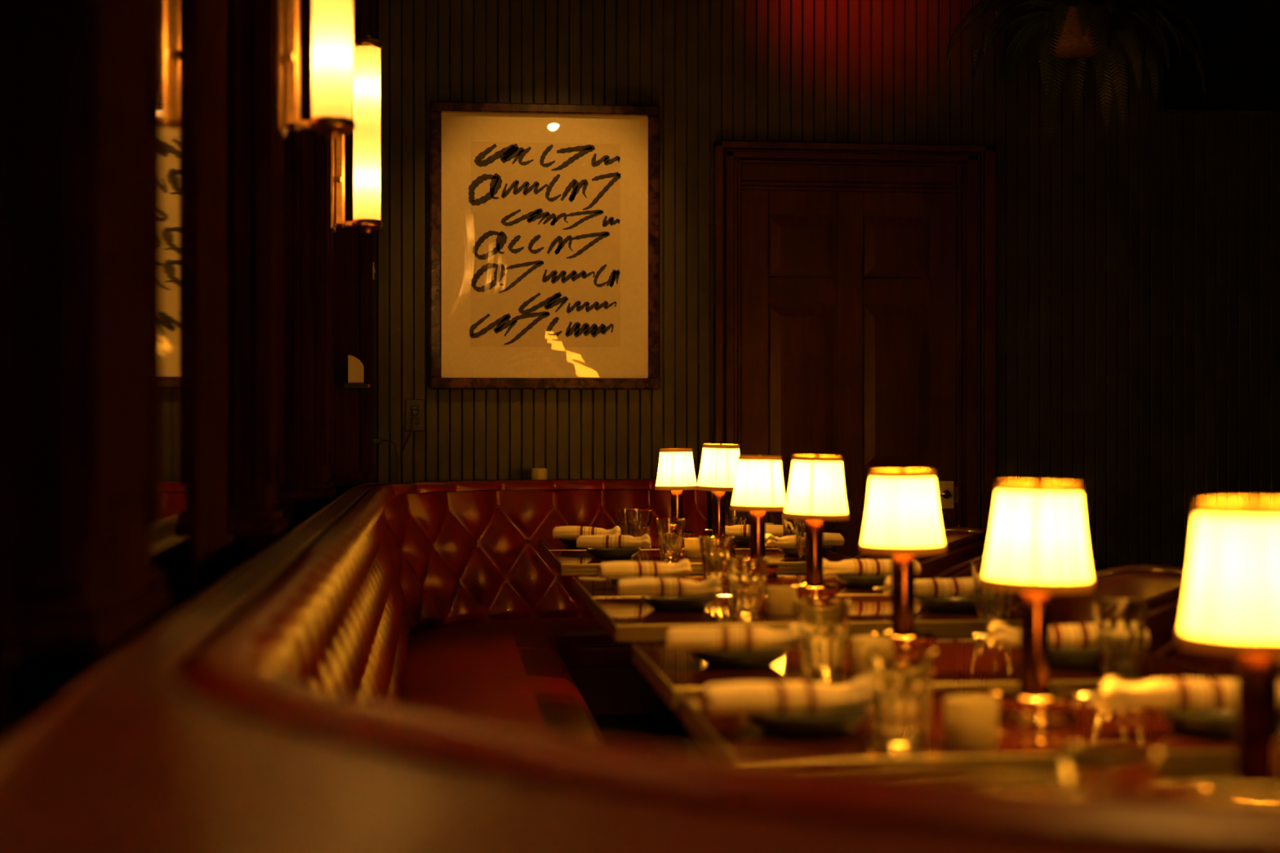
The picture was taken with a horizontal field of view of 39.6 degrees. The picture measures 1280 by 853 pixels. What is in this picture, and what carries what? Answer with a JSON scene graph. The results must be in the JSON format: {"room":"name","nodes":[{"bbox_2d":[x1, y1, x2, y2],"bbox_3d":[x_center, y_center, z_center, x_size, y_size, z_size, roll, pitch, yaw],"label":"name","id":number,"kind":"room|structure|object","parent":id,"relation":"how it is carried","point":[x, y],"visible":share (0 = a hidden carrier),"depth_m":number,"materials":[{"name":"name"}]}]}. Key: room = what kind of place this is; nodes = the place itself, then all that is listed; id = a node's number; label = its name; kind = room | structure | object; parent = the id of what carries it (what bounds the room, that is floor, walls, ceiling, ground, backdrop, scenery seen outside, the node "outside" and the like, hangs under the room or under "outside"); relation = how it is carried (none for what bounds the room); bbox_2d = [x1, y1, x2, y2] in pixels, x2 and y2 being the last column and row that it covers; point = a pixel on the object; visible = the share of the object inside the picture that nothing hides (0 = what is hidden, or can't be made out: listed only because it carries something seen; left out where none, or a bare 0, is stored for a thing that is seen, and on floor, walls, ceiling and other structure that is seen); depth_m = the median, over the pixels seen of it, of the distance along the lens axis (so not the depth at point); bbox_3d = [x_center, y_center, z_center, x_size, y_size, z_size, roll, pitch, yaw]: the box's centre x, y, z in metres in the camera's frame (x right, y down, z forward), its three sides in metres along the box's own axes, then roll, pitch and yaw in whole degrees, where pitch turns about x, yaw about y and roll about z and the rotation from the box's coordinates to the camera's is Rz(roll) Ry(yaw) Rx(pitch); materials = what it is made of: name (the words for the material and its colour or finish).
{"room":"restaurant","nodes":[
{"label":"restaurant","id":0,"kind":"room"},
{"bbox_2d":[8,0,313,738],"bbox_3d":[-0.767,-0.495,2.320,0.202,3.300,9.984,0,0,-6],"label":"wall","id":1,"kind":"structure","parent":0,"point":[37,681],"depth_m":3.18,"materials":[{"name":"brown wood"}]},
{"bbox_2d":[0,0,169,654],"bbox_3d":[-0.584,-0.965,1.881,0.110,2.360,0.418,0,0,-6],"label":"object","id":2,"kind":"structure","parent":1,"relation":"attached to","point":[85,76],"depth_m":1.69,"materials":[{"name":"brown wood"}]},
{"bbox_2d":[109,0,198,658],"bbox_3d":[-0.712,-0.825,2.611,0.020,2.300,0.806,0,0,-6],"label":"wall mirror","id":3,"kind":"object","parent":1,"relation":"attached to","point":[175,540],"visible":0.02,"depth_m":2.86,"materials":[{"name":"beige mirror"}]},
{"bbox_2d":[228,0,287,537],"bbox_3d":[-0.779,-0.965,3.595,0.110,2.360,0.268,0,0,-6],"label":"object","id":4,"kind":"structure","parent":1,"relation":"attached to","point":[255,144],"depth_m":3.48,"materials":[{"name":"brown wood"}]},
{"bbox_2d":[276,0,355,138],"bbox_3d":[-0.655,-0.884,3.607,0.154,0.596,0.096,0,0,-6],"label":"wall sconce","id":5,"kind":"object","parent":1,"relation":"attached to","point":[331,20],"visible":1,"depth_m":3.57,"materials":[{"name":"gold metal"}]},
{"bbox_2d":[296,0,336,499],"bbox_3d":[-0.981,-0.965,5.364,0.110,2.360,0.308,0,0,-6],"label":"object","id":6,"kind":"structure","parent":1,"relation":"attached to","point":[316,236],"depth_m":5.22,"materials":[{"name":"brown wood"}]},
{"bbox_2d":[334,0,373,479],"bbox_3d":[-1.165,-0.965,7.217,0.164,2.360,0.159,0,0,-6],"label":"trim","id":7,"kind":"structure","parent":1,"relation":"attached to","point":[354,247],"depth_m":7.15,"materials":[{"name":"brown wood"}]},
{"bbox_2d":[329,35,382,233],"bbox_3d":[-0.857,-0.884,5.375,0.154,0.596,0.096,0,0,-6],"label":"wall sconce","id":8,"kind":"object","parent":1,"relation":"attached to","point":[366,49],"visible":0.87,"depth_m":5.34,"materials":[{"name":"yellow glass"}]},
{"bbox_2d":[343,382,370,389],"bbox_3d":[-1.127,-0.161,7.090,0.102,0.022,0.123,0,0,-6],"label":"corner shelf","id":9,"kind":"object","parent":1,"relation":"attached to","point":[346,385],"visible":1,"depth_m":7.03,"materials":[{"name":"brown wood"}]},
{"bbox_2d":[348,355,364,382],"bbox_3d":[-1.132,-0.228,7.088,0.060,0.112,0.060,0,0,-6],"label":"box","id":10,"kind":"object","parent":9,"relation":"on","point":[356,368],"visible":0.86,"depth_m":7.06,"materials":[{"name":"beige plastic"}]},
{"bbox_2d":[373,262,375,279],"bbox_3d":[-1.086,-0.635,7.259,0.009,0.070,0.032,0,0,-6],"label":"switch plate","id":11,"kind":"object","parent":1,"relation":"attached to","point":[374,270],"visible":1,"depth_m":7.24,"materials":[{"name":"beige plastic"}]},
{"bbox_2d":[336,0,1279,569],"bbox_3d":[1.044,-0.495,7.617,5.000,3.300,0.160,0,0,-6],"label":"wall","id":12,"kind":"structure","parent":0,"point":[1138,260],"depth_m":7.57,"materials":[{"name":"black wood"}]},
{"bbox_2d":[372,438,398,481],"bbox_3d":[-1.038,0.137,7.250,0.103,0.177,0.025,0,0,-6],"label":"cable","id":13,"kind":"object","parent":12,"relation":"attached to","point":[375,441],"visible":1,"depth_m":7.25,"materials":[{"name":"black plastic"}]},
{"bbox_2d":[397,399,424,478],"bbox_3d":[-0.941,0.054,7.292,0.115,0.332,0.037,0,0,-6],"label":"wall outlet","id":14,"kind":"object","parent":12,"relation":"attached to","point":[414,408],"visible":1,"depth_m":7.30,"materials":[{"name":"black plastic"}]},
{"bbox_2d":[410,405,418,412],"bbox_3d":[-0.925,-0.072,7.303,0.032,0.028,0.005,0,0,-6],"label":"socket","id":15,"kind":"object","parent":14,"relation":"attached to","point":[413,408],"depth_m":7.30,"materials":[{"name":"brown plastic"}]},
{"bbox_2d":[410,417,418,424],"bbox_3d":[-0.925,-0.022,7.303,0.032,0.028,0.005,0,0,-6],"label":"socket","id":16,"kind":"object","parent":14,"relation":"attached to","point":[413,420],"depth_m":7.30,"materials":[{"name":"brown plastic"}]},
{"bbox_2d":[430,101,659,390],"bbox_3d":[-0.391,-0.742,7.341,0.946,1.177,0.060,0,0,-6],"label":"framed print","id":17,"kind":"object","parent":12,"relation":"attached to","point":[544,218],"visible":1,"depth_m":7.35},
{"bbox_2d":[713,140,995,575],"bbox_3d":[0.910,-0.018,7.513,1.205,2.347,0.076,0,0,-6],"label":"door","id":18,"kind":"structure","parent":12,"relation":"in","point":[860,278],"depth_m":7.51,"materials":[{"name":"brown wood"}]},
{"bbox_2d":[604,735,1055,784],"bbox_3d":[1.605,1.205,2.699,5.000,0.100,10.200,0,0,-6],"label":"floor","id":19,"kind":"structure","parent":0,"point":[618,739],"depth_m":6.58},
{"bbox_2d":[0,479,1279,852],"bbox_3d":[0.107,0.684,4.026,1.776,0.942,6.576,0,0,-6],"label":"banquette","id":20,"kind":"object","parent":19,"relation":"on","point":[406,668],"visible":0.97,"depth_m":1.27,"materials":[{"name":"leather"}]},
{"bbox_2d":[398,617,664,739],"bbox_3d":[0.187,0.814,4.098,1.600,0.133,6.100,0,0,-6],"label":"seat cushion","id":21,"kind":"object","parent":20,"relation":"on","point":[502,673],"depth_m":5.57,"materials":[{"name":"leather"}]},
{"bbox_2d":[530,467,547,479],"bbox_3d":[-0.410,0.200,7.222,0.069,0.060,0.069,0,0,-6],"label":"votive candle","id":22,"kind":"object","parent":20,"relation":"on","point":[536,473],"visible":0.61,"depth_m":7.19,"materials":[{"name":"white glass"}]},
{"bbox_2d":[538,538,777,756],"bbox_3d":[0.121,0.785,6.314,0.930,0.740,0.580,0,0,-6],"label":"dining table","id":23,"kind":"object","parent":19,"relation":"on","point":[673,740],"visible":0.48,"depth_m":6.28,"materials":[{"name":"red paint"}]},
{"bbox_2d":[560,537,577,547],"bbox_3d":[-0.189,0.399,6.118,0.174,0.031,0.174,0,0,10],"label":"plate","id":24,"kind":"object","parent":23,"relation":"on","point":[570,542],"visible":0.25,"depth_m":6.06,"materials":[{"name":"black ceramic"}]},
{"bbox_2d":[552,525,621,538],"bbox_3d":[-0.182,0.363,6.104,0.236,0.046,0.065,0,0,8],"label":"rolled napkin","id":25,"kind":"object","parent":24,"relation":"on","point":[566,531],"visible":0.76,"depth_m":6.08,"materials":[{"name":"fabric"}]},
{"bbox_2d":[614,508,639,535],"bbox_3d":[-0.044,0.354,6.326,0.092,0.122,0.092,0,0,9],"label":"tumbler","id":26,"kind":"object","parent":23,"relation":"on","point":[620,513],"visible":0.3,"depth_m":6.29,"materials":[{"name":"clear glass"}]},
{"bbox_2d":[626,509,652,537],"bbox_3d":[-0.004,0.354,6.220,0.092,0.122,0.092,0,0,40],"label":"tumbler","id":27,"kind":"object","parent":23,"relation":"on","point":[638,521],"visible":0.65,"depth_m":6.19,"materials":[{"name":"clear glass"}]},
{"bbox_2d":[654,448,697,542],"bbox_3d":[0.130,0.246,6.378,0.156,0.338,0.156,0,0,-25],"label":"table lamp","id":28,"kind":"object","parent":23,"relation":"on","point":[676,471],"visible":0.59,"depth_m":6.33,"materials":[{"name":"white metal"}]},
{"bbox_2d":[725,506,746,536],"bbox_3d":[0.342,0.354,6.410,0.092,0.122,0.092,0,0,-14],"label":"tumbler","id":29,"kind":"object","parent":23,"relation":"on","point":[733,517],"visible":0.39,"depth_m":6.37,"materials":[{"name":"clear glass"}]},
{"bbox_2d":[728,535,777,546],"bbox_3d":[0.397,0.399,6.235,0.174,0.031,0.174,0,0,-31],"label":"plate","id":30,"kind":"object","parent":23,"relation":"on","point":[740,540],"visible":0.3,"depth_m":6.18,"materials":[{"name":"ceramic"}]},
{"bbox_2d":[725,524,782,536],"bbox_3d":[0.395,0.362,6.238,0.273,0.048,0.060,0,0,10],"label":"rolled napkin","id":31,"kind":"object","parent":30,"relation":"on","point":[736,530],"visible":0.54,"depth_m":6.22,"materials":[{"name":"fabric"}]},
{"bbox_2d":[548,548,853,756],"bbox_3d":[0.190,0.785,5.708,0.930,0.740,0.580,0,0,-6],"label":"dining table","id":32,"kind":"object","parent":19,"relation":"on","point":[572,562],"visible":0.3,"depth_m":5.58,"materials":[{"name":"red paint"}]},
{"bbox_2d":[585,546,640,559],"bbox_3d":[-0.086,0.399,5.627,0.174,0.031,0.174,0,0,-23],"label":"plate","id":33,"kind":"object","parent":32,"relation":"on","point":[618,553],"visible":0.93,"depth_m":5.57,"materials":[{"name":"black ceramic"}]},
{"bbox_2d":[576,533,651,548],"bbox_3d":[-0.083,0.362,5.622,0.232,0.046,0.065,0,0,6],"label":"rolled napkin","id":34,"kind":"object","parent":33,"relation":"on","point":[614,541],"visible":1,"depth_m":5.60,"materials":[{"name":"fabric"}]},
{"bbox_2d":[656,518,684,558],"bbox_3d":[0.098,0.354,5.637,0.092,0.122,0.092,0,0,-35],"label":"tumbler","id":35,"kind":"object","parent":32,"relation":"on","point":[670,531],"visible":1,"depth_m":5.61,"materials":[{"name":"clear glass"}]},
{"bbox_2d":[684,537,702,558],"bbox_3d":[0.176,0.385,5.631,0.069,0.060,0.069,0,0,-6],"label":"votive candle","id":36,"kind":"object","parent":32,"relation":"on","point":[692,547],"visible":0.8,"depth_m":5.60,"materials":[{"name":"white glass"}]},
{"bbox_2d":[696,443,739,555],"bbox_3d":[0.258,0.235,5.722,0.156,0.360,0.156,0,0,-16],"label":"table lamp","id":37,"kind":"object","parent":32,"relation":"on","point":[719,462],"visible":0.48,"depth_m":5.67,"materials":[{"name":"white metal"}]},
{"bbox_2d":[781,514,798,536],"bbox_3d":[0.517,0.354,5.927,0.092,0.122,0.092,0,0,1],"label":"tumbler","id":38,"kind":"object","parent":32,"relation":"on","point":[788,525],"visible":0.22,"depth_m":5.89,"materials":[{"name":"clear glass"}]},
{"bbox_2d":[794,520,804,559],"bbox_3d":[0.527,0.354,5.535,0.092,0.122,0.092,0,0,-14],"label":"tumbler","id":39,"kind":"object","parent":32,"relation":"on","point":[799,524],"visible":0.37,"depth_m":5.51,"materials":[{"name":"clear glass"}]},
{"bbox_2d":[777,546,831,556],"bbox_3d":[0.528,0.399,5.697,0.174,0.031,0.174,0,0,26],"label":"plate","id":40,"kind":"object","parent":32,"relation":"on","point":[790,552],"visible":0.42,"depth_m":5.65,"materials":[{"name":"black ceramic"}]},
{"bbox_2d":[765,533,844,547],"bbox_3d":[0.523,0.363,5.696,0.273,0.046,0.065,0,0,-19],"label":"rolled napkin","id":41,"kind":"object","parent":40,"relation":"on","point":[829,539],"visible":0.65,"depth_m":5.66,"materials":[{"name":"fabric"}]},
{"bbox_2d":[572,574,917,612],"bbox_3d":[0.309,0.785,4.665,0.930,0.740,0.580,0,0,-6],"label":"dining table","id":42,"kind":"object","parent":19,"relation":"on","point":[587,588],"visible":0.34,"depth_m":4.62,"materials":[{"name":"red paint"}]},
{"bbox_2d":[608,576,676,586],"bbox_3d":[0.007,0.399,4.530,0.174,0.031,0.174,0,0,34],"label":"plate","id":43,"kind":"object","parent":42,"relation":"on","point":[614,580],"visible":0.12,"depth_m":4.50,"materials":[{"name":"black ceramic"}]},
{"bbox_2d":[597,559,691,577],"bbox_3d":[0.012,0.362,4.532,0.236,0.048,0.060,0,0,-9],"label":"rolled napkin","id":44,"kind":"object","parent":43,"relation":"on","point":[609,569],"visible":0.96,"depth_m":4.51,"materials":[{"name":"fabric"}]},
{"bbox_2d":[699,535,733,583],"bbox_3d":[0.203,0.354,4.713,0.092,0.122,0.092,0,0,-35],"label":"tumbler","id":45,"kind":"object","parent":42,"relation":"on","point":[715,550],"visible":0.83,"depth_m":4.68,"materials":[{"name":"clear glass"}]},
{"bbox_2d":[729,454,786,581],"bbox_3d":[0.321,0.246,4.810,0.156,0.338,0.156,0,0,-34],"label":"table lamp","id":46,"kind":"object","parent":42,"relation":"on","point":[758,490],"visible":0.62,"depth_m":4.76,"materials":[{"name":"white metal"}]},
{"bbox_2d":[835,574,890,588],"bbox_3d":[0.594,0.399,4.597,0.174,0.031,0.174,0,0,-7],"label":"plate","id":47,"kind":"object","parent":42,"relation":"on","point":[856,581],"visible":0.66,"depth_m":4.53,"materials":[{"name":"black ceramic"}]},
{"bbox_2d":[823,558,920,575],"bbox_3d":[0.588,0.362,4.593,0.270,0.046,0.065,0,0,-12],"label":"rolled napkin","id":48,"kind":"object","parent":47,"relation":"on","point":[851,566],"visible":0.73,"depth_m":4.57,"materials":[{"name":"fabric"}]},
{"bbox_2d":[885,555,891,559],"bbox_3d":[0.705,0.354,4.811,0.092,0.122,0.092,0,0,-36],"label":"tumbler","id":49,"kind":"object","parent":42,"relation":"on","point":[887,557],"visible":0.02,"depth_m":4.79,"materials":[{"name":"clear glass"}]},
{"bbox_2d":[591,595,1018,641],"bbox_3d":[0.378,0.785,4.059,0.930,0.740,0.580,0,0,-6],"label":"dining table","id":50,"kind":"object","parent":19,"relation":"on","point":[625,620],"visible":0.42,"depth_m":3.82,"materials":[{"name":"red paint"}]},
{"bbox_2d":[640,595,717,611],"bbox_3d":[0.089,0.399,4.036,0.174,0.031,0.174,0,0,2],"label":"plate","id":51,"kind":"object","parent":50,"relation":"on","point":[700,602],"visible":0.87,"depth_m":3.97,"materials":[{"name":"black ceramic"}]},
{"bbox_2d":[615,576,721,597],"bbox_3d":[0.064,0.363,4.031,0.236,0.046,0.065,0,0,-6],"label":"rolled napkin","id":52,"kind":"object","parent":51,"relation":"on","point":[639,586],"visible":1,"depth_m":4.01,"materials":[{"name":"fabric"}]},
{"bbox_2d":[727,555,768,613],"bbox_3d":[0.240,0.354,3.968,0.092,0.122,0.092,0,0,-25],"label":"tumbler","id":53,"kind":"object","parent":50,"relation":"on","point":[747,574],"visible":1,"depth_m":3.94,"materials":[{"name":"clear glass"}]},
{"bbox_2d":[765,586,797,615],"bbox_3d":[0.313,0.385,3.926,0.069,0.060,0.069,0,0,-6],"label":"votive candle","id":54,"kind":"object","parent":50,"relation":"on","point":[780,600],"visible":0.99,"depth_m":3.90,"materials":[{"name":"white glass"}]},
{"bbox_2d":[782,454,848,599],"bbox_3d":[0.415,0.241,4.193,0.156,0.348,0.156,0,0,11],"label":"table lamp","id":55,"kind":"object","parent":50,"relation":"on","point":[816,495],"visible":0.87,"depth_m":4.14,"materials":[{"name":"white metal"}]},
{"bbox_2d":[915,595,976,613],"bbox_3d":[0.706,0.399,4.006,0.174,0.031,0.174,0,0,-39],"label":"plate","id":56,"kind":"object","parent":50,"relation":"on","point":[935,604],"visible":0.73,"depth_m":3.94,"materials":[{"name":"black ceramic"}]},
{"bbox_2d":[883,575,974,597],"bbox_3d":[0.688,0.362,4.027,0.274,0.048,0.060,0,0,-7],"label":"rolled napkin","id":57,"kind":"object","parent":56,"relation":"on","point":[960,587],"visible":0.53,"depth_m":4.00,"materials":[{"name":"fabric"}]},
{"bbox_2d":[873,586,889,590],"bbox_3d":[0.585,0.364,4.004,0.122,0.008,0.017,0,0,-11],"label":"table knife","id":58,"kind":"object","parent":57,"relation":"on","point":[875,588],"visible":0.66,"depth_m":3.99,"materials":[{"name":"silver metal"}]},
{"bbox_2d":[971,559,1011,618],"bbox_3d":[0.767,0.354,3.867,0.092,0.122,0.092,0,0,-30],"label":"tumbler","id":59,"kind":"object","parent":50,"relation":"on","point":[989,603],"visible":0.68,"depth_m":3.84,"materials":[{"name":"clear glass"}]},
{"bbox_2d":[846,526,991,640],"bbox_3d":[0.891,0.745,5.758,0.525,0.821,0.560,0,0,-6],"label":"tub chair","id":60,"kind":"object","parent":19,"relation":"on","point":[962,544],"visible":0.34,"depth_m":5.53,"materials":[{"name":"red leather"}]},
{"bbox_2d":[632,639,1230,710],"bbox_3d":[0.480,0.785,3.165,0.930,0.740,0.580,0,0,-6],"label":"dining table","id":61,"kind":"object","parent":19,"relation":"on","point":[960,664],"visible":0.43,"depth_m":3.01,"materials":[{"name":"red paint"}]},
{"bbox_2d":[689,648,788,669],"bbox_3d":[0.171,0.399,3.089,0.174,0.031,0.174,0,0,-31],"label":"plate","id":62,"kind":"object","parent":61,"relation":"on","point":[764,658],"visible":0.8,"depth_m":3.03,"materials":[{"name":"black ceramic"}]},
{"bbox_2d":[666,623,799,652],"bbox_3d":[0.163,0.362,3.053,0.232,0.046,0.065,0,0,-2],"label":"rolled napkin","id":63,"kind":"object","parent":62,"relation":"on","point":[734,638],"visible":0.98,"depth_m":3.03,"materials":[{"name":"fabric"}]},
{"bbox_2d":[795,598,850,675],"bbox_3d":[0.308,0.354,2.989,0.092,0.122,0.092,0,0,-22],"label":"tumbler","id":64,"kind":"object","parent":61,"relation":"on","point":[823,623],"visible":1,"depth_m":2.96,"materials":[{"name":"clear glass"}]},
{"bbox_2d":[850,635,892,676],"bbox_3d":[0.387,0.385,2.978,0.069,0.060,0.069,0,0,-6],"label":"votive candle","id":65,"kind":"object","parent":61,"relation":"on","point":[859,644],"visible":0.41,"depth_m":2.95,"materials":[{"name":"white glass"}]},
{"bbox_2d":[859,469,946,648],"bbox_3d":[0.476,0.246,3.219,0.156,0.338,0.156,0,0,-24],"label":"table lamp","id":66,"kind":"object","parent":61,"relation":"on","point":[902,522],"visible":0.84,"depth_m":3.17,"materials":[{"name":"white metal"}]},
{"bbox_2d":[1050,648,1100,669],"bbox_3d":[0.754,0.399,3.095,0.174,0.031,0.174,0,0,18],"label":"plate","id":67,"kind":"object","parent":61,"relation":"on","point":[1084,658],"visible":0.45,"depth_m":3.03,"materials":[{"name":"black ceramic"}]},
{"bbox_2d":[986,621,1150,648],"bbox_3d":[0.747,0.363,3.097,0.273,0.046,0.065,0,0,0],"label":"rolled napkin","id":68,"kind":"object","parent":67,"relation":"on","point":[1080,636],"visible":0.46,"depth_m":3.08,"materials":[{"name":"fabric"}]},
{"bbox_2d":[973,634,1014,638],"bbox_3d":[0.641,0.364,3.091,0.122,0.008,0.017,0,0,-3],"label":"table knife","id":69,"kind":"object","parent":68,"relation":"on","point":[975,636],"visible":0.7,"depth_m":3.08,"materials":[{"name":"silver metal"}]},
{"bbox_2d":[1092,599,1149,676],"bbox_3d":[0.804,0.354,2.975,0.092,0.122,0.092,0,0,15],"label":"tumbler","id":70,"kind":"object","parent":61,"relation":"on","point":[1121,624],"visible":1,"depth_m":2.94,"materials":[{"name":"clear glass"}]},
{"bbox_2d":[676,686,1235,784],"bbox_3d":[0.551,0.785,2.539,0.930,0.740,0.560,0,0,-6],"label":"dining table","id":71,"kind":"object","parent":19,"relation":"on","point":[1021,755],"visible":0.39,"depth_m":2.31,"materials":[{"name":"red paint"}]},
{"bbox_2d":[743,707,869,738],"bbox_3d":[0.225,0.399,2.417,0.174,0.031,0.174,0,0,26],"label":"plate","id":72,"kind":"object","parent":71,"relation":"on","point":[835,723],"visible":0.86,"depth_m":2.36,"materials":[{"name":"black ceramic"}]},
{"bbox_2d":[699,676,870,715],"bbox_3d":[0.201,0.362,2.395,0.236,0.048,0.060,0,0,-10],"label":"rolled napkin","id":73,"kind":"object","parent":72,"relation":"on","point":[738,697],"visible":0.97,"depth_m":2.37,"materials":[{"name":"fabric"}]},
{"bbox_2d":[865,645,936,747],"bbox_3d":[0.342,0.354,2.329,0.092,0.122,0.092,0,0,-25],"label":"tumbler","id":74,"kind":"object","parent":71,"relation":"on","point":[900,677],"visible":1,"depth_m":2.30,"materials":[{"name":"clear glass"}]},
{"bbox_2d":[944,695,998,749],"bbox_3d":[0.431,0.385,2.314,0.069,0.060,0.069,0,0,-6],"label":"votive candle","id":75,"kind":"object","parent":71,"relation":"on","point":[971,722],"visible":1,"depth_m":2.29,"materials":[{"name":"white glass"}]},
{"bbox_2d":[981,481,1093,728],"bbox_3d":[0.558,0.246,2.499,0.156,0.338,0.156,0,0,19],"label":"table lamp","id":76,"kind":"object","parent":71,"relation":"on","point":[1037,549],"visible":0.98,"depth_m":2.45,"materials":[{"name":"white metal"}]},
{"bbox_2d":[1156,708,1235,738],"bbox_3d":[0.792,0.399,2.415,0.174,0.031,0.174,0,0,-15],"label":"plate","id":77,"kind":"object","parent":71,"relation":"on","point":[1210,724],"visible":0.5,"depth_m":2.37,"materials":[{"name":"black ceramic"}]},
{"bbox_2d":[1097,676,1235,711],"bbox_3d":[0.757,0.362,2.413,0.270,0.046,0.065,0,0,-3],"label":"rolled napkin","id":78,"kind":"object","parent":77,"relation":"on","point":[1180,693],"visible":0.76,"depth_m":2.39,"materials":[{"name":"fabric"}]},
{"bbox_2d":[1076,693,1106,699],"bbox_3d":[0.651,0.364,2.403,0.122,0.008,0.017,0,0,-3],"label":"table knife","id":79,"kind":"object","parent":78,"relation":"on","point":[1095,695],"visible":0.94,"depth_m":2.39,"materials":[{"name":"silver metal"}]},
{"bbox_2d":[929,548,1102,639],"bbox_3d":[0.993,0.745,4.864,0.525,0.821,0.560,0,0,-6],"label":"tub chair","id":80,"kind":"object","parent":19,"relation":"on","point":[963,569],"visible":0.14,"depth_m":5.08,"materials":[{"name":"red leather"}]},
{"bbox_2d":[1009,564,1190,783],"bbox_3d":[1.078,0.745,4.119,0.525,0.821,0.560,0,0,-6],"label":"tub chair","id":81,"kind":"object","parent":19,"relation":"on","point":[1165,588],"visible":0.21,"depth_m":4.29,"materials":[{"name":"red leather"}]},
{"bbox_2d":[1023,780,1205,791],"bbox_3d":[0.636,0.785,1.794,0.930,0.740,0.580,0,0,-6],"label":"dining table","id":82,"kind":"object","parent":19,"relation":"on","point":[1195,785],"visible":0.02,"depth_m":2.05,"materials":[{"name":"red paint"}]},
{"bbox_2d":[1054,742,1159,790],"bbox_3d":[0.421,0.354,1.603,0.092,0.122,0.092,0,0,-18],"label":"tumbler","id":83,"kind":"object","parent":82,"relation":"on","point":[1104,765],"visible":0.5,"depth_m":1.57,"materials":[{"name":"clear glass"}]},
{"bbox_2d":[1177,499,1279,795],"bbox_3d":[0.640,0.246,1.848,0.156,0.338,0.156,0,0,20],"label":"table lamp","id":84,"kind":"object","parent":82,"relation":"on","point":[1233,602],"visible":0.79,"depth_m":1.81,"materials":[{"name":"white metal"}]},
{"bbox_2d":[1153,636,1235,782],"bbox_3d":[1.177,0.745,3.254,0.525,0.821,0.560,0,0,-6],"label":"tub chair","id":85,"kind":"object","parent":19,"relation":"on","point":[1224,664],"visible":0.05,"depth_m":3.47,"materials":[{"name":"red leather"}]},
{"bbox_3d":[1.605,-2.195,2.699,5.000,0.100,10.200,0,0,-6],"label":"ceiling","id":86,"kind":"structure","parent":0,"visible":0},
{"bbox_2d":[944,0,1217,140],"bbox_3d":[1.711,-1.668,6.984,1.014,0.954,1.013,0,0,10],"label":"hanging fern","id":87,"kind":"object","parent":86,"relation":"hanging from","point":[1073,29],"visible":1,"depth_m":6.96,"materials":[{"name":"green plant"}]},
{"bbox_2d":[1044,4,1111,57],"bbox_3d":[1.713,-1.546,6.959,0.254,0.162,0.254,0,0,-6],"label":"basket","id":88,"kind":"object","parent":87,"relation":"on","point":[1072,43],"depth_m":6.86,"materials":[{"name":"wicker"}]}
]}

